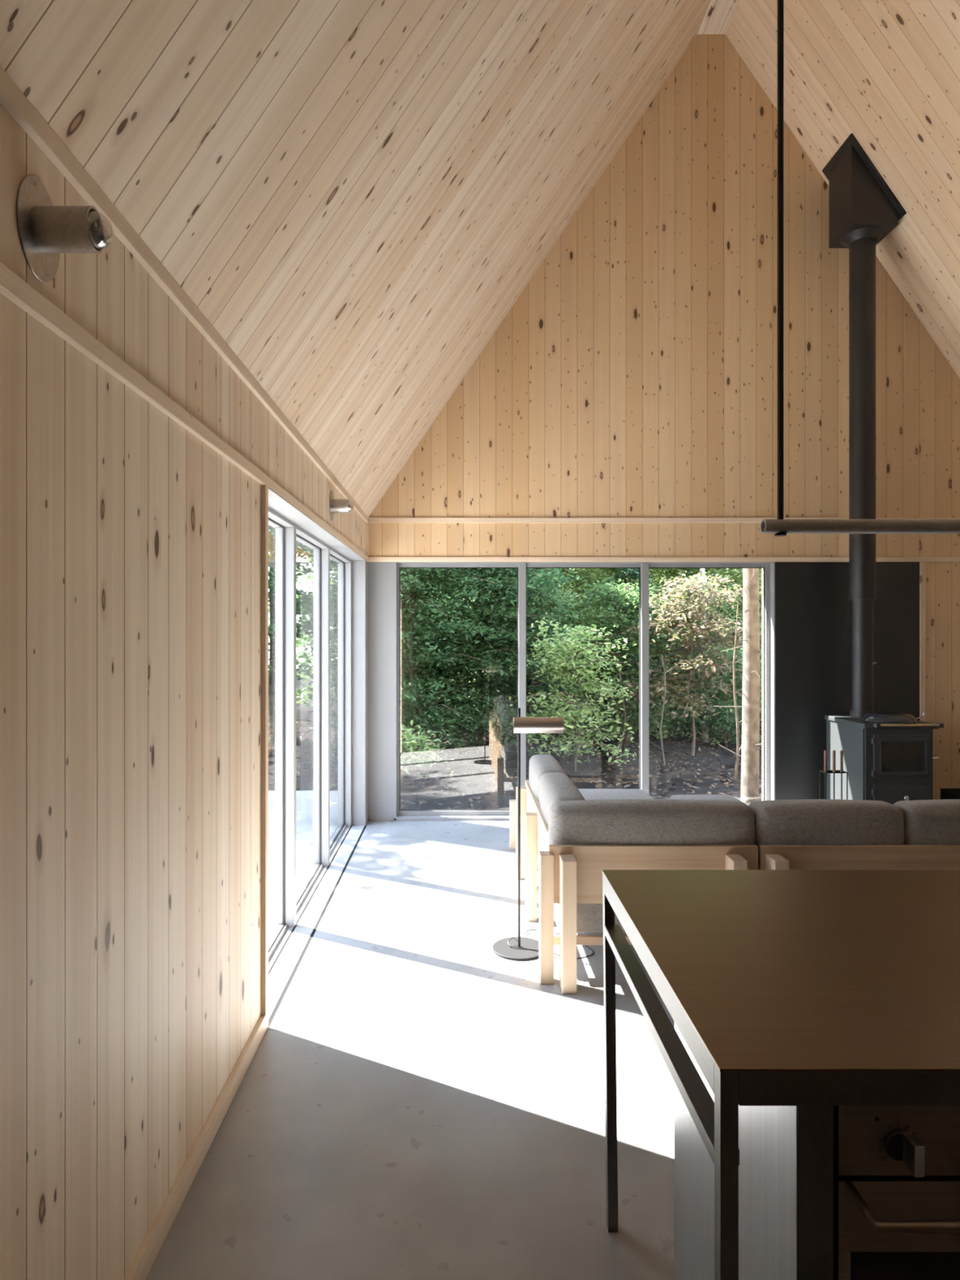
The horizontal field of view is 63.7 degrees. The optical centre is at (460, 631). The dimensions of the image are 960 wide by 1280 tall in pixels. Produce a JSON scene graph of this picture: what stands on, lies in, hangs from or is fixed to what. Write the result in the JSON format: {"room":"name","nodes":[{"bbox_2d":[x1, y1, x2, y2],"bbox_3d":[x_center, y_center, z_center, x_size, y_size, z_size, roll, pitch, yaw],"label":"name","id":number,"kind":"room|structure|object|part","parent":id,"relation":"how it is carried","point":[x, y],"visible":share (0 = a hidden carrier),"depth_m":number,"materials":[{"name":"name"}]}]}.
{"room":"open-plan living room","nodes":[
{"label":"open-plan living room","id":0,"kind":"room"},
{"bbox_2d":[0,102,365,1279],"bbox_3d":[-0.847,0.320,1.382,0.200,2.360,9.964,0,0,0],"label":"wall","id":1,"kind":"structure","parent":0,"point":[131,546],"depth_m":1.67,"materials":[{"name":"brown wood"}]},
{"bbox_2d":[16,174,113,283],"bbox_3d":[-0.681,-0.709,1.363,0.130,0.178,0.137,0,0,0],"label":"wall sconce","id":2,"kind":"object","parent":1,"relation":"attached to","point":[46,230],"visible":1,"depth_m":1.34,"materials":[{"name":"metal"}]},
{"bbox_3d":[-0.657,-0.708,1.363,0.080,0.061,0.061,0,0,0],"label":"bulb","id":3,"kind":"part","parent":2,"relation":"part of","materials":[{"name":"clear glass"}]},
{"bbox_2d":[0,66,368,522],"bbox_3d":[-0.738,-0.876,1.257,0.017,0.041,9.714,0,0,0],"label":"trim","id":4,"kind":"structure","parent":1,"relation":"attached to","point":[11,98],"depth_m":1.70,"materials":[{"name":"brown wood"}]},
{"bbox_2d":[0,262,368,561],"bbox_3d":[-0.738,-0.567,1.257,0.017,0.038,9.714,0,0,0],"label":"trim","id":5,"kind":"structure","parent":1,"relation":"attached to","point":[12,286],"depth_m":1.67,"materials":[{"name":"brown wood"}]},
{"bbox_2d":[123,1009,268,1279],"bbox_3d":[-0.738,1.468,-0.338,0.017,0.065,6.525,0,0,0],"label":"baseboard","id":6,"kind":"structure","parent":1,"relation":"attached to","point":[144,1258],"depth_m":2.10,"materials":[{"name":"brown wood"}]},
{"bbox_2d":[261,484,268,1014],"bbox_3d":[-0.738,0.444,2.905,0.017,1.983,0.040,0,0,0],"label":"trim","id":7,"kind":"structure","parent":1,"relation":"attached to","point":[264,489],"depth_m":2.88,"materials":[{"name":"brown wood"}]},
{"bbox_2d":[268,487,368,1026],"bbox_3d":[-0.837,0.486,4.519,0.222,2.069,3.188,0,0,0],"label":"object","id":8,"kind":"structure","parent":1,"relation":"in","point":[299,913],"depth_m":4.65,"materials":[{"name":"grey paint"}]},
{"bbox_3d":[-0.900,1.487,4.430,0.053,0.018,2.950,0,0,0],"label":"rail","id":9,"kind":"part","parent":8,"relation":"part of","materials":[{"name":"grey metal"}]},
{"bbox_3d":[-0.844,1.508,4.435,0.207,0.024,3.020,0,0,0],"label":"sill","id":10,"kind":"part","parent":8,"relation":"part of","materials":[{"name":"silver metal"}]},
{"bbox_3d":[-0.839,0.476,4.455,0.217,2.049,3.060,0,0,0],"label":"frame","id":11,"kind":"part","parent":8,"relation":"part of","materials":[{"name":"grey paint"}]},
{"bbox_3d":[-0.893,0.477,5.428,0.006,1.990,0.943,0,0,0],"label":"pane","id":12,"kind":"part","parent":8,"relation":"part of","materials":[{"name":"clear glass"}]},
{"bbox_2d":[328,490,354,521],"bbox_3d":[-0.681,-0.722,4.450,0.130,0.178,0.137,0,0,0],"label":"wall sconce","id":13,"kind":"object","parent":1,"relation":"attached to","point":[335,505],"visible":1,"depth_m":4.42,"materials":[{"name":"metal"}]},
{"bbox_2d":[145,820,674,1279],"bbox_3d":[1.976,1.560,1.282,5.847,0.120,10.164,0,0,0],"label":"floor","id":14,"kind":"structure","parent":0,"point":[415,1103],"depth_m":2.43,"materials":[{"name":"concrete"}]},
{"bbox_2d":[492,707,594,960],"bbox_3d":[0.386,0.931,3.685,0.474,1.138,0.356,0,0,0],"label":"floor lamp","id":15,"kind":"object","parent":14,"relation":"on","point":[518,948],"visible":0.84,"depth_m":3.60,"materials":[{"name":"black metal"}]},
{"bbox_3d":[0.360,0.438,3.588,0.229,0.074,0.074,0,0,0],"label":"lamp shade","id":16,"kind":"part","parent":15,"relation":"part of","materials":[{"name":"brown metal"}]},
{"bbox_3d":[0.449,1.476,3.687,0.393,0.047,0.283,0,0,22],"label":"power cord","id":17,"kind":"part","parent":15,"relation":"part of","materials":[{"name":"black metal"}]},
{"bbox_2d":[509,754,758,994],"bbox_3d":[0.818,1.123,4.304,0.959,0.754,2.236,0,0,0],"label":"sofa","id":18,"kind":"object","parent":14,"relation":"on","point":[570,834],"visible":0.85,"depth_m":3.31,"materials":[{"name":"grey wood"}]},
{"bbox_3d":[0.367,1.335,5.331,0.058,0.330,0.062,0,0,0],"label":"leg","id":19,"kind":"part","parent":18,"relation":"part of","materials":[{"name":"brown wood"}]},
{"bbox_3d":[0.367,1.225,4.691,0.058,0.550,0.062,0,0,0],"label":"leg","id":20,"kind":"part","parent":18,"relation":"part of","materials":[{"name":"brown wood"}]},
{"bbox_3d":[0.367,1.225,4.016,0.058,0.550,0.062,0,0,0],"label":"leg","id":21,"kind":"part","parent":18,"relation":"part of","materials":[{"name":"brown wood"}]},
{"bbox_3d":[0.367,1.225,3.304,0.058,0.550,0.062,0,0,0],"label":"leg","id":22,"kind":"part","parent":18,"relation":"part of","materials":[{"name":"brown wood"}]},
{"bbox_2d":[528,754,566,801],"bbox_3d":[0.500,0.929,4.468,0.184,0.366,0.619,0,0,0],"label":"cushion","id":23,"kind":"object","parent":18,"relation":"on","point":[539,764],"depth_m":4.36,"materials":[{"name":"grey fabric"}]},
{"bbox_2d":[538,772,585,825],"bbox_3d":[0.500,0.929,3.825,0.184,0.366,0.704,0,0,0],"label":"cushion","id":24,"kind":"object","parent":18,"relation":"on","point":[553,787],"depth_m":3.76,"materials":[{"name":"grey fabric"}]},
{"bbox_3d":[0.450,1.225,3.237,0.061,0.550,0.102,0,0,0],"label":"leg","id":25,"kind":"part","parent":18,"relation":"part of","materials":[{"name":"brown wood"}]},
{"bbox_2d":[537,855,625,932],"bbox_3d":[0.855,1.216,3.893,0.884,0.256,1.039,0,0,0],"label":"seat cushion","id":26,"kind":"object","parent":18,"relation":"on","point":[589,916],"depth_m":3.38,"materials":[{"name":"grey fabric"}]},
{"bbox_3d":[0.836,1.353,4.395,0.879,0.037,2.050,0,0,0],"label":"seat frame","id":27,"kind":"part","parent":18,"relation":"part of","materials":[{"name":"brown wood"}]},
{"bbox_2d":[577,788,653,799],"bbox_3d":[0.855,1.216,4.910,0.884,0.256,1.024,0,0,0],"label":"seat cushion","id":28,"kind":"object","parent":18,"relation":"on","point":[588,793],"depth_m":5.18,"materials":[{"name":"grey fabric"}]},
{"bbox_2d":[547,799,755,847],"bbox_3d":[0.835,0.929,3.396,0.898,0.366,0.192,0,0,0],"label":"cushion","id":29,"kind":"object","parent":18,"relation":"on","point":[572,823],"depth_m":3.31,"materials":[{"name":"grey fabric"}]},
{"bbox_3d":[1.157,1.225,3.237,0.061,0.550,0.102,0,0,0],"label":"leg","id":30,"kind":"part","parent":18,"relation":"part of","materials":[{"name":"brown wood"}]},
{"bbox_2d":[669,794,748,806],"bbox_3d":[1.640,1.300,5.015,0.468,0.399,0.558,0,0,0],"label":"seat cushion","id":31,"kind":"object","parent":14,"relation":"on","point":[692,797],"visible":0.12,"depth_m":5.13,"materials":[{"name":"grey fabric"}]},
{"bbox_2d":[602,870,959,1279],"bbox_3d":[1.528,1.052,1.506,2.343,0.897,0.888,0,0,0],"label":"kitchen island","id":32,"kind":"object","parent":14,"relation":"on","point":[791,997],"visible":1,"depth_m":1.29,"materials":[{"name":"wood"}]},
{"bbox_3d":[0.376,1.054,1.938,0.035,0.892,0.025,0,0,0],"label":"leg","id":33,"kind":"part","parent":32,"relation":"part of","materials":[{"name":"metal"}]},
{"bbox_3d":[0.370,0.631,1.507,0.025,0.048,0.835,0,0,0],"label":"rail","id":34,"kind":"part","parent":32,"relation":"part of","materials":[{"name":"metal"}]},
{"bbox_3d":[0.370,1.054,1.077,0.025,0.892,0.025,0,0,0],"label":"leg","id":35,"kind":"part","parent":32,"relation":"part of","materials":[{"name":"metal"}]},
{"bbox_3d":[0.466,1.038,1.375,0.002,0.765,0.611,0,0,0],"label":"panel","id":36,"kind":"part","parent":32,"relation":"part of","materials":[{"name":"metal"}]},
{"bbox_2d":[602,870,959,1071],"bbox_3d":[1.528,0.605,1.506,2.343,0.004,0.888,0,0,0],"label":"island countertop","id":37,"kind":"structure","parent":32,"relation":"on","point":[773,971],"depth_m":1.41,"materials":[{"name":"wood"}]},
{"bbox_3d":[0.491,1.038,1.086,0.049,0.765,0.036,0,0,0],"label":"post","id":38,"kind":"part","parent":32,"relation":"part of","materials":[{"name":"metal"}]},
{"bbox_3d":[1.529,0.631,1.077,2.290,0.048,0.025,0,0,0],"label":"rail","id":39,"kind":"part","parent":32,"relation":"part of","materials":[{"name":"metal"}]},
{"bbox_2d":[833,1106,959,1279],"bbox_3d":[0.821,0.998,1.045,0.595,0.684,0.119,0,0,0],"label":"oven","id":40,"kind":"object","parent":32,"relation":"attached to","point":[896,1169],"visible":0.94,"depth_m":1.07,"materials":[{"name":"metal"}]},
{"bbox_3d":[0.606,0.710,1.065,0.041,0.041,0.007,0,0,0],"label":"knob","id":41,"kind":"part","parent":40,"relation":"part of","materials":[{"name":"black plastic"}]},
{"bbox_3d":[0.821,1.051,1.086,0.595,0.578,0.036,0,0,0],"label":"door","id":42,"kind":"part","parent":40,"relation":"part of","materials":[{"name":"metal"}]},
{"bbox_3d":[0.821,0.705,1.086,0.595,0.098,0.036,0,0,0],"label":"control panel","id":43,"kind":"part","parent":40,"relation":"part of","materials":[{"name":"metal"}]},
{"bbox_3d":[0.820,0.766,1.027,0.578,0.014,0.083,0,0,0],"label":"handle","id":44,"kind":"part","parent":40,"relation":"part of","materials":[{"name":"metal"}]},
{"bbox_2d":[819,769,848,799],"bbox_3d":[2.619,1.242,5.420,0.172,0.516,0.100,0,0,0],"label":"stand","id":45,"kind":"object","parent":14,"relation":"on","point":[820,771],"visible":0.41,"depth_m":5.39,"materials":[{"name":"black metal"}]},
{"bbox_2d":[824,750,826,772],"bbox_3d":[2.557,1.143,5.408,0.020,0.615,0.020,0,0,0],"label":"tool","id":46,"kind":"object","parent":45,"relation":"in","point":[825,751],"visible":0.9,"depth_m":5.40,"materials":[{"name":"brown wood"}]},
{"bbox_2d":[832,750,835,799],"bbox_3d":[2.617,1.159,5.408,0.036,0.647,0.036,0,0,0],"label":"tool","id":47,"kind":"object","parent":45,"relation":"in","point":[833,751],"visible":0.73,"depth_m":5.40,"materials":[{"name":"brown wood"}]},
{"bbox_3d":[2.617,0.911,5.408,0.020,0.153,0.020,0,0,0],"label":"handle","id":48,"kind":"part","parent":47,"relation":"part of","materials":[{"name":"brown wood"}]},
{"bbox_2d":[840,750,843,799],"bbox_3d":[2.670,1.157,5.408,0.036,0.645,0.020,0,0,0],"label":"tool","id":49,"kind":"object","parent":45,"relation":"in","point":[841,751],"visible":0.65,"depth_m":5.40,"materials":[{"name":"black metal"}]},
{"bbox_3d":[2.670,0.911,5.408,0.020,0.153,0.020,0,0,0],"label":"handle","id":50,"kind":"part","parent":49,"relation":"part of","materials":[{"name":"brown wood"}]},
{"bbox_2d":[748,799,959,870],"bbox_3d":[2.240,1.123,3.704,1.945,0.754,1.036,0,0,0],"label":"sofa","id":51,"kind":"object","parent":14,"relation":"on","point":[793,834],"visible":0.43,"depth_m":3.31,"materials":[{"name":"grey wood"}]},
{"bbox_3d":[1.327,1.225,3.237,0.061,0.550,0.102,0,0,0],"label":"leg","id":52,"kind":"part","parent":51,"relation":"part of","materials":[{"name":"brown wood"}]},
{"bbox_2d":[893,799,959,845],"bbox_3d":[2.243,0.929,3.396,0.662,0.366,0.192,0,0,0],"label":"cushion","id":53,"kind":"object","parent":51,"relation":"on","point":[923,822],"depth_m":3.31,"materials":[{"name":"grey fabric"}]},
{"bbox_2d":[824,711,943,804],"bbox_3d":[3.088,1.041,5.673,0.529,0.918,0.641,0,0,0],"label":"wood stove","id":54,"kind":"object","parent":14,"relation":"on","point":[888,757],"visible":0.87,"depth_m":5.43,"materials":[{"name":"grey metal"}]},
{"bbox_3d":[2.842,1.062,5.713,0.012,0.755,0.545,0,0,0],"label":"panel","id":55,"kind":"part","parent":54,"relation":"part of","materials":[{"name":"grey metal"}]},
{"bbox_2d":[848,237,877,718],"bbox_3d":[3.030,-1.171,5.820,0.186,3.639,0.186,0,0,22],"label":"flue pipe","id":56,"kind":"object","parent":54,"relation":"on","point":[862,252],"visible":0.9,"depth_m":5.75,"materials":[{"name":"black metal"}]},
{"bbox_3d":[3.095,0.616,5.575,0.344,0.067,0.344,0,0,0],"label":"hob lid","id":57,"kind":"part","parent":54,"relation":"part of","materials":[{"name":"grey metal"}]},
{"bbox_3d":[3.102,0.877,5.423,0.397,0.298,0.018,0,0,0],"label":"fire door","id":58,"kind":"part","parent":54,"relation":"part of","materials":[{"name":"grey metal"}]},
{"bbox_3d":[3.102,1.217,5.423,0.397,0.286,0.018,0,0,0],"label":"ash door","id":59,"kind":"part","parent":54,"relation":"part of","materials":[{"name":"grey metal"}]},
{"bbox_3d":[3.107,0.881,5.425,0.305,0.215,0.006,0,0,0],"label":"glass","id":60,"kind":"part","parent":54,"relation":"part of","materials":[{"name":"black glass"}]},
{"bbox_3d":[3.117,1.171,5.399,0.040,0.040,0.029,0,0,0],"label":"knob","id":61,"kind":"part","parent":54,"relation":"part of","materials":[{"name":"silver metal"}]},
{"bbox_3d":[3.125,0.655,5.365,0.440,0.020,0.020,0,0,0],"label":"rail","id":62,"kind":"part","parent":54,"relation":"part of","materials":[{"name":"gold metal"}]},
{"bbox_3d":[3.282,0.609,5.516,0.060,0.054,0.019,0,0,20],"label":"lid handle","id":63,"kind":"part","parent":54,"relation":"part of","materials":[{"name":"silver metal"}]},
{"bbox_3d":[3.324,1.062,5.713,0.012,0.755,0.545,0,0,0],"label":"panel","id":64,"kind":"part","parent":54,"relation":"part of","materials":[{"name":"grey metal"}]},
{"bbox_2d":[940,788,959,799],"bbox_3d":[4.075,1.332,5.285,1.050,0.336,0.850,0,0,0],"label":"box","id":65,"kind":"object","parent":14,"relation":"on","point":[945,793],"visible":0.33,"depth_m":5.65,"materials":[{"name":"black metal"}]},
{"bbox_2d":[0,0,959,517],"bbox_3d":[1.966,-2.790,1.282,5.867,4.476,10.164,0,0,0],"label":"ceiling","id":66,"kind":"structure","parent":0,"point":[356,197],"depth_m":3.07,"materials":[{"name":"brown wood"}]},
{"bbox_2d":[760,0,959,536],"bbox_3d":[1.502,-2.386,1.600,1.750,4.377,0.030,0,0,0],"label":"pendant light","id":67,"kind":"object","parent":66,"relation":"hanging from","point":[780,526],"visible":1,"depth_m":1.59,"materials":[{"name":"black metal"}]},
{"bbox_3d":[0.663,-1.572,1.600,0.023,2.748,0.023,0,0,0],"label":"rod","id":68,"kind":"part","parent":67,"relation":"part of","materials":[{"name":"black metal"}]},
{"bbox_2d":[822,133,906,248],"bbox_3d":[3.038,-3.271,5.830,0.413,0.701,0.440,0,0,0],"label":"box","id":69,"kind":"object","parent":66,"relation":"hanging from","point":[862,204],"visible":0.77,"depth_m":5.65,"materials":[{"name":"black metal"}]},
{"bbox_2d":[367,34,959,800],"bbox_3d":[1.976,-1.624,6.239,5.847,6.248,0.250,0,0,0],"label":"wall","id":70,"kind":"structure","parent":0,"point":[633,374],"depth_m":6.11,"materials":[{"name":"brown wood"}]},
{"bbox_2d":[365,522,368,556],"bbox_3d":[-0.736,-0.721,6.088,0.021,0.270,0.016,0,0,0],"label":"trim","id":71,"kind":"structure","parent":70,"relation":"attached to","point":[366,523],"depth_m":6.08,"materials":[{"name":"brown wood"}]},
{"bbox_2d":[368,561,774,820],"bbox_3d":[0.877,0.475,6.178,3.224,2.050,0.141,0,0,0],"label":"window","id":72,"kind":"structure","parent":70,"relation":"in","point":[384,577],"depth_m":6.14,"materials":[{"name":"grey paint"}]},
{"bbox_3d":[-0.623,0.475,6.121,0.224,2.046,0.026,0,0,0],"label":"corner panel","id":73,"kind":"part","parent":72,"relation":"part of","materials":[{"name":"grey paint"}]},
{"bbox_3d":[0.977,1.489,6.149,3.015,0.022,0.081,0,0,0],"label":"sill","id":74,"kind":"part","parent":72,"relation":"part of","materials":[{"name":"grey paint"}]},
{"bbox_2d":[368,556,959,561],"bbox_3d":[1.985,-0.567,6.106,5.430,0.038,0.017,0,0,0],"label":"trim","id":75,"kind":"structure","parent":70,"relation":"attached to","point":[370,558],"depth_m":6.10,"materials":[{"name":"brown wood"}]},
{"bbox_2d":[368,517,959,523],"bbox_3d":[1.985,-0.876,6.106,5.430,0.041,0.017,0,0,0],"label":"trim","id":76,"kind":"structure","parent":70,"relation":"attached to","point":[371,520],"depth_m":6.10,"materials":[{"name":"brown wood"}]},
{"bbox_2d":[774,561,919,799],"bbox_3d":[3.061,0.477,6.110,1.144,2.047,0.008,0,0,0],"label":"shield","id":77,"kind":"object","parent":70,"relation":"attached to","point":[813,605],"visible":0.56,"depth_m":6.11,"materials":[{"name":"black metal"}]},
{"bbox_2d":[920,561,925,721],"bbox_3d":[3.654,0.444,6.107,0.042,1.983,0.014,0,0,0],"label":"trim","id":78,"kind":"structure","parent":70,"relation":"attached to","point":[922,564],"depth_m":6.10,"materials":[{"name":"brown wood"}]},
{"label":"outside","id":79,"kind":"structure","parent":0,"visible":0},
{"bbox_2d":[268,669,761,809],"bbox_3d":[-3.000,1.589,18.400,46.000,0.278,24.000,0,0,0],"label":"ground","id":80,"kind":"structure","parent":79,"point":[502,774],"depth_m":8.88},
{"bbox_2d":[268,623,275,638],"bbox_3d":[-4.049,-2.005,9.588,3.585,7.250,3.502,0,0,0],"label":"tree","id":81,"kind":"object","parent":80,"relation":"on","point":[273,628],"visible":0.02,"depth_m":10.01,"materials":[{"name":"green plant"}]},
{"bbox_2d":[268,524,337,746],"bbox_3d":[-2.656,-1.480,10.672,3.511,6.224,3.164,0,0,31],"label":"tree","id":82,"kind":"object","parent":80,"relation":"on","point":[302,606],"visible":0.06,"depth_m":10.71,"materials":[{"name":"green plant"}]},
{"bbox_2d":[268,544,475,706],"bbox_3d":[-1.403,-0.809,14.513,4.413,4.789,4.594,0,0,-16],"label":"tree","id":83,"kind":"object","parent":80,"relation":"on","point":[305,637],"visible":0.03,"depth_m":14.17,"materials":[{"name":"green plant"}]},
{"bbox_2d":[332,571,497,690],"bbox_3d":[-0.450,-0.832,15.470,4.536,5.103,4.448,0,0,-41],"label":"tree","id":84,"kind":"object","parent":80,"relation":"on","point":[468,571],"visible":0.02,"depth_m":14.42,"materials":[{"name":"green plant"}]},
{"bbox_2d":[296,559,537,772],"bbox_3d":[-0.619,-0.192,9.649,3.152,3.677,2.802,0,0,-45],"label":"maple tree","id":85,"kind":"object","parent":80,"relation":"on","point":[411,579],"visible":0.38,"depth_m":9.25,"materials":[{"name":"green plant"}]},
{"bbox_2d":[400,717,454,787],"bbox_3d":[-0.554,1.272,8.031,0.919,0.765,0.908,0,0,-21],"label":"sapling","id":86,"kind":"object","parent":80,"relation":"on","point":[409,750],"visible":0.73,"depth_m":7.95,"materials":[{"name":"green plant"}]},
{"bbox_2d":[400,625,495,754],"bbox_3d":[-0.406,0.769,10.376,1.825,1.713,1.640,0,0,-33],"label":"sapling","id":87,"kind":"object","parent":80,"relation":"on","point":[440,670],"visible":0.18,"depth_m":10.18,"materials":[{"name":"green plant"}]},
{"bbox_2d":[418,572,537,714],"bbox_3d":[0.107,-0.497,13.523,2.411,4.200,2.526,0,0,-27],"label":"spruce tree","id":88,"kind":"object","parent":80,"relation":"on","point":[446,572],"visible":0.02,"depth_m":13.42,"materials":[{"name":"green plant"}]},
{"bbox_2d":[400,568,587,745],"bbox_3d":[0.245,-0.297,10.699,2.956,3.756,2.940,0,0,24],"label":"maple tree","id":89,"kind":"object","parent":80,"relation":"on","point":[479,647],"visible":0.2,"depth_m":9.94,"materials":[{"name":"green plant"}]},
{"bbox_2d":[490,568,511,750],"bbox_3d":[0.630,-0.401,10.153,0.437,4.006,0.353,0,0,26],"label":"stem","id":90,"kind":"object","parent":80,"relation":"on","point":[504,695],"visible":0.14,"depth_m":10.19,"materials":[{"name":"brown plant"}]},
{"bbox_2d":[268,718,761,809],"bbox_3d":[1.997,1.581,10.453,12.082,0.210,7.189,0,0,0],"label":"leaf litter","id":91,"kind":"object","parent":80,"relation":"on","point":[700,780],"visible":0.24,"depth_m":8.98,"materials":[{"name":"brown plant"}]},
{"bbox_2d":[427,568,620,719],"bbox_3d":[1.107,-0.797,14.912,4.537,4.948,4.408,0,0,31],"label":"tree","id":92,"kind":"object","parent":80,"relation":"on","point":[540,569],"visible":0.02,"depth_m":14.04,"materials":[{"name":"green plant"}]},
{"bbox_2d":[464,568,613,757],"bbox_3d":[0.858,0.402,9.621,1.693,2.474,1.682,0,0,-9],"label":"sapling","id":93,"kind":"object","parent":80,"relation":"on","point":[534,583],"visible":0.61,"depth_m":9.43,"materials":[{"name":"green plant"}]},
{"bbox_2d":[450,568,656,746],"bbox_3d":[1.248,-0.253,11.343,3.136,3.669,3.196,0,0,29],"label":"maple tree","id":94,"kind":"object","parent":80,"relation":"on","point":[577,590],"visible":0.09,"depth_m":10.88,"materials":[{"name":"green plant"}]},
{"bbox_2d":[496,613,639,771],"bbox_3d":[1.287,0.731,8.797,1.498,1.805,1.709,0,0,0],"label":"sapling","id":95,"kind":"object","parent":80,"relation":"on","point":[567,644],"visible":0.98,"depth_m":8.70,"materials":[{"name":"green plant"}]},
{"bbox_2d":[551,578,690,751],"bbox_3d":[2.049,0.447,9.993,1.769,2.273,1.894,0,0,-3],"label":"sapling","id":96,"kind":"object","parent":80,"relation":"on","point":[619,593],"visible":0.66,"depth_m":9.84,"materials":[{"name":"green plant"}]},
{"bbox_2d":[528,568,715,738],"bbox_3d":[2.353,-0.327,12.212,3.224,3.954,3.345,0,0,-45],"label":"maple tree","id":97,"kind":"object","parent":80,"relation":"on","point":[655,586],"visible":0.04,"depth_m":11.59,"materials":[{"name":"green plant"}]},
{"bbox_2d":[609,670,639,759],"bbox_3d":[1.983,1.028,9.218,0.449,1.103,0.227,0,0,0],"label":"stem","id":98,"kind":"object","parent":80,"relation":"on","point":[624,715],"visible":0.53,"depth_m":9.29,"materials":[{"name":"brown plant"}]},
{"bbox_2d":[560,568,689,743],"bbox_3d":[2.316,-0.102,10.902,1.678,3.400,1.685,0,0,-45],"label":"spruce tree","id":99,"kind":"object","parent":80,"relation":"on","point":[626,573],"visible":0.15,"depth_m":10.73,"materials":[{"name":"green plant"}]},
{"bbox_2d":[648,654,683,765],"bbox_3d":[2.286,0.916,8.868,0.476,1.303,0.274,0,0,-34],"label":"stem","id":100,"kind":"object","parent":80,"relation":"on","point":[664,678],"visible":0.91,"depth_m":8.80,"materials":[{"name":"brown plant"}]},
{"bbox_2d":[607,626,742,736],"bbox_3d":[3.234,0.741,11.635,2.192,1.741,1.728,0,0,13],"label":"sapling","id":101,"kind":"object","parent":80,"relation":"on","point":[666,640],"visible":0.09,"depth_m":11.42,"materials":[{"name":"green plant"}]},
{"bbox_2d":[600,570,761,755],"bbox_3d":[2.721,0.399,9.605,1.960,2.344,1.862,0,0,10],"label":"maple tree","id":102,"kind":"object","parent":80,"relation":"on","point":[686,611],"visible":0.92,"depth_m":9.40,"materials":[{"name":"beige plant"}]},
{"bbox_2d":[606,568,761,724],"bbox_3d":[3.665,-0.338,13.189,3.501,3.969,3.849,0,0,-4],"label":"maple tree","id":103,"kind":"object","parent":80,"relation":"on","point":[688,575],"visible":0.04,"depth_m":12.43,"materials":[{"name":"green plant"}]},
{"bbox_2d":[636,568,761,745],"bbox_3d":[4.267,-0.282,11.984,3.146,3.869,3.320,0,0,-23],"label":"maple tree","id":104,"kind":"object","parent":80,"relation":"on","point":[736,574],"visible":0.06,"depth_m":11.48,"materials":[{"name":"green plant"}]},
{"bbox_2d":[687,568,722,742],"bbox_3d":[3.500,-1.388,11.007,0.324,6.012,0.423,0,0,-32],"label":"stem","id":105,"kind":"object","parent":80,"relation":"on","point":[702,571],"visible":0.08,"depth_m":10.97,"materials":[{"name":"brown plant"}]},
{"bbox_2d":[659,638,761,747],"bbox_3d":[3.618,0.862,10.680,1.809,1.533,1.565,0,0,-41],"label":"sapling","id":106,"kind":"object","parent":80,"relation":"on","point":[730,734],"visible":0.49,"depth_m":10.48,"materials":[{"name":"green plant"}]},
{"bbox_2d":[679,570,761,717],"bbox_3d":[5.891,-0.660,13.922,4.589,4.549,4.564,0,0,-2],"label":"tree","id":107,"kind":"object","parent":80,"relation":"on","point":[760,571],"visible":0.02,"depth_m":13.08,"materials":[{"name":"green plant"}]},
{"bbox_2d":[713,568,761,805],"bbox_3d":[2.670,-2.850,7.119,0.707,9.002,0.509,0,0,28],"label":"trunk","id":108,"kind":"object","parent":80,"relation":"on","point":[749,792],"visible":0.36,"depth_m":7.14,"materials":[{"name":"brown plant"}]},
{"bbox_2d":[733,604,760,780],"bbox_3d":[3.060,0.666,8.194,0.282,1.904,0.247,0,0,-40],"label":"stem","id":109,"kind":"object","parent":80,"relation":"on","point":[736,633],"visible":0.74,"depth_m":8.19,"materials":[{"name":"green plant"}]},
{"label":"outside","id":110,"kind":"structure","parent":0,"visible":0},
{"bbox_2d":[268,791,337,933],"bbox_3d":[-3.074,1.640,0.700,4.252,0.220,13.400,0,0,0],"label":"patio","id":111,"kind":"structure","parent":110,"point":[304,799],"depth_m":5.82,"materials":[{"name":"white concrete"}]}
]}

